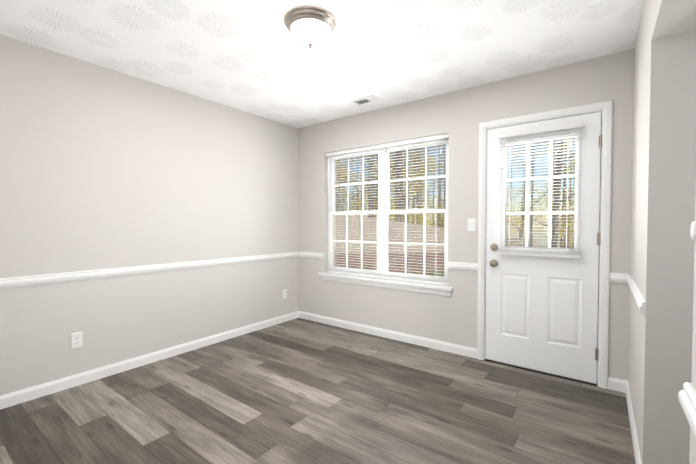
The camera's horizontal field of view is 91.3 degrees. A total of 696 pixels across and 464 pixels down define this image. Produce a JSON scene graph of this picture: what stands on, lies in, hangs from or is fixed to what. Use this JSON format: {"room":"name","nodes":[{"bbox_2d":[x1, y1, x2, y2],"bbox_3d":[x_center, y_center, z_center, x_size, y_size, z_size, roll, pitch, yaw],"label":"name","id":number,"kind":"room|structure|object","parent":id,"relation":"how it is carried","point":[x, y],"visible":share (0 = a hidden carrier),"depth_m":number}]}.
{"room":"empty dining room","nodes":[
{"label":"empty dining room","id":0,"kind":"room"},
{"bbox_2d":[0,34,298,395],"bbox_3d":[-2.639,-0.052,1.835,0.140,2.440,6.485,1,2,37],"label":"wall","id":1,"kind":"structure","parent":0,"point":[101,167],"depth_m":2.80},
{"bbox_2d":[71,332,82,348],"bbox_3d":[-2.030,0.811,2.546,0.009,0.115,0.070,1,2,37],"label":"electrical outlet","id":2,"kind":"object","parent":1,"relation":"attached to","point":[77,340],"visible":1,"depth_m":2.54},
{"bbox_2d":[0,252,297,288],"bbox_3d":[-1.575,0.317,3.134,0.021,0.070,3.145,1,2,37],"label":"trim","id":3,"kind":"structure","parent":1,"relation":"attached to","point":[23,281],"depth_m":2.79},
{"bbox_2d":[0,311,299,409],"bbox_3d":[-1.578,1.095,3.154,0.013,0.086,3.145,1,2,37],"label":"baseboard","id":4,"kind":"structure","parent":1,"relation":"attached to","point":[55,386],"depth_m":2.80},
{"bbox_2d":[282,289,286,298],"bbox_3d":[-0.785,0.768,4.212,0.009,0.115,0.070,1,2,37],"label":"electrical outlet","id":5,"kind":"object","parent":1,"relation":"attached to","point":[284,293],"visible":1,"depth_m":4.21},
{"bbox_2d":[0,318,634,463],"bbox_3d":[-0.615,1.260,0.441,5.087,0.120,6.625,1,2,37],"label":"floor","id":6,"kind":"structure","parent":0,"point":[299,391],"depth_m":2.20},
{"bbox_2d":[0,0,642,127],"bbox_3d":[-0.615,-1.299,0.382,5.087,0.120,6.625,1,2,37],"label":"ceiling","id":7,"kind":"structure","parent":0,"point":[254,57],"depth_m":2.32},
{"bbox_2d":[283,5,336,47],"bbox_3d":[-0.229,-1.197,2.065,0.320,0.162,0.320,1,2,37],"label":"lamp","id":8,"kind":"object","parent":7,"relation":"attached to","point":[311,26],"visible":1,"depth_m":1.98},
{"bbox_2d":[351,95,380,104],"bbox_3d":[0.180,-1.303,3.374,0.270,0.009,0.135,1,2,37],"label":"ceiling vent","id":9,"kind":"object","parent":7,"relation":"in","point":[369,99],"visible":1,"depth_m":3.36},
{"bbox_2d":[298,49,633,380],"bbox_3d":[1.325,-0.079,3.009,5.087,2.440,0.140,1,2,37],"label":"wall","id":10,"kind":"structure","parent":0,"point":[458,116],"depth_m":3.15},
{"bbox_2d":[298,252,323,258],"bbox_3d":[-0.460,0.291,4.250,0.410,0.070,0.021,1,2,37],"label":"trim","id":11,"kind":"structure","parent":10,"relation":"attached to","point":[300,254],"depth_m":4.25},
{"bbox_2d":[318,139,452,296],"bbox_3d":[0.358,-0.174,3.705,1.650,1.542,0.198,1,2,37],"label":"window unit","id":12,"kind":"structure","parent":10,"relation":"in","point":[384,224],"depth_m":3.71},
{"bbox_2d":[325,133,448,284],"bbox_3d":[0.345,-0.221,3.688,1.528,1.442,0.069,1,2,37],"label":"window blind","id":13,"kind":"object","parent":12,"relation":"attached to","point":[399,143],"visible":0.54,"depth_m":3.61},
{"bbox_2d":[300,311,476,358],"bbox_3d":[0.271,1.081,3.728,2.228,0.086,0.013,1,2,37],"label":"baseboard","id":14,"kind":"structure","parent":10,"relation":"attached to","point":[421,341],"depth_m":3.55},
{"bbox_2d":[447,262,477,271],"bbox_3d":[1.050,0.317,3.123,0.278,0.070,0.021,1,2,37],"label":"trim","id":15,"kind":"structure","parent":10,"relation":"attached to","point":[450,265],"depth_m":3.11},
{"bbox_2d":[468,219,475,230],"bbox_3d":[1.115,-0.064,3.071,0.070,0.115,0.013,1,2,37],"label":"rocker light switch","id":16,"kind":"object","parent":10,"relation":"attached to","point":[471,224],"visible":1,"depth_m":3.06},
{"bbox_2d":[484,359,596,385],"bbox_3d":[1.580,1.140,2.839,0.808,0.010,0.152,1,2,37],"label":"door threshold sill","id":17,"kind":"structure","parent":10,"relation":"attached to","point":[558,376],"depth_m":2.75},
{"bbox_2d":[485,112,601,383],"bbox_3d":[1.544,0.125,2.761,0.811,2.035,0.119,1,2,37],"label":"door","id":18,"kind":"structure","parent":10,"relation":"in","point":[542,313],"depth_m":2.73},
{"bbox_2d":[498,122,582,257],"bbox_3d":[1.516,-0.316,2.725,0.586,1.019,0.048,1,2,37],"label":"door blind","id":19,"kind":"object","parent":18,"relation":"attached to","point":[564,254],"visible":0.96,"depth_m":2.70},
{"bbox_2d":[477,100,612,388],"bbox_3d":[1.577,0.093,2.813,0.934,2.105,0.158,1,2,37],"label":"door frame","id":20,"kind":"structure","parent":10,"relation":"attached to","point":[605,108],"depth_m":2.53},
{"bbox_2d":[628,0,695,463],"bbox_3d":[0.173,-0.006,-0.177,0.160,2.440,6.345,1,2,37],"label":"wall","id":21,"kind":"structure","parent":0,"point":[663,199],"depth_m":1.50},
{"bbox_2d":[616,379,641,463],"bbox_3d":[1.670,1.121,2.000,0.060,0.086,1.108,1,2,37],"label":"baseboard","id":22,"kind":"structure","parent":21,"relation":"attached to","point":[621,385],"depth_m":2.03},
{"bbox_2d":[621,273,645,316],"bbox_3d":[1.665,0.343,1.994,0.037,0.070,1.095,1,2,37],"label":"trim","id":23,"kind":"structure","parent":21,"relation":"attached to","point":[625,278],"depth_m":1.83},
{"bbox_2d":[678,382,695,438],"bbox_3d":[-0.521,0.411,-0.945,0.021,0.070,4.270,1,2,37],"label":"trim","id":24,"kind":"structure","parent":21,"relation":"attached to","point":[687,397],"depth_m":0.71},
{"bbox_2d":[691,221,695,240],"bbox_3d":[0.668,-0.002,0.642,0.026,0.115,0.070,1,2,37],"label":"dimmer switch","id":25,"kind":"object","parent":21,"relation":"attached to","point":[693,230],"visible":1,"depth_m":0.64},
{"label":"outside","id":26,"kind":"structure","parent":0,"visible":0},
{"bbox_2d":[334,252,443,275],"bbox_3d":[26.295,3.198,57.250,160.000,6.334,116.515,1,2,37],"label":"ground","id":27,"kind":"structure","parent":26,"point":[430,259],"depth_m":12.18},
{"bbox_2d":[334,215,536,253],"bbox_3d":[9.602,0.963,27.433,3.414,4.223,48.185,1,2,37],"label":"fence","id":28,"kind":"object","parent":27,"relation":"on","point":[369,225],"depth_m":19.08},
{"bbox_2d":[335,139,575,248],"bbox_3d":[2.666,-8.114,53.677,73.490,23.997,65.124,1,2,37],"label":"trees","id":29,"kind":"object","parent":27,"relation":"on","point":[564,226],"depth_m":34.59}
]}

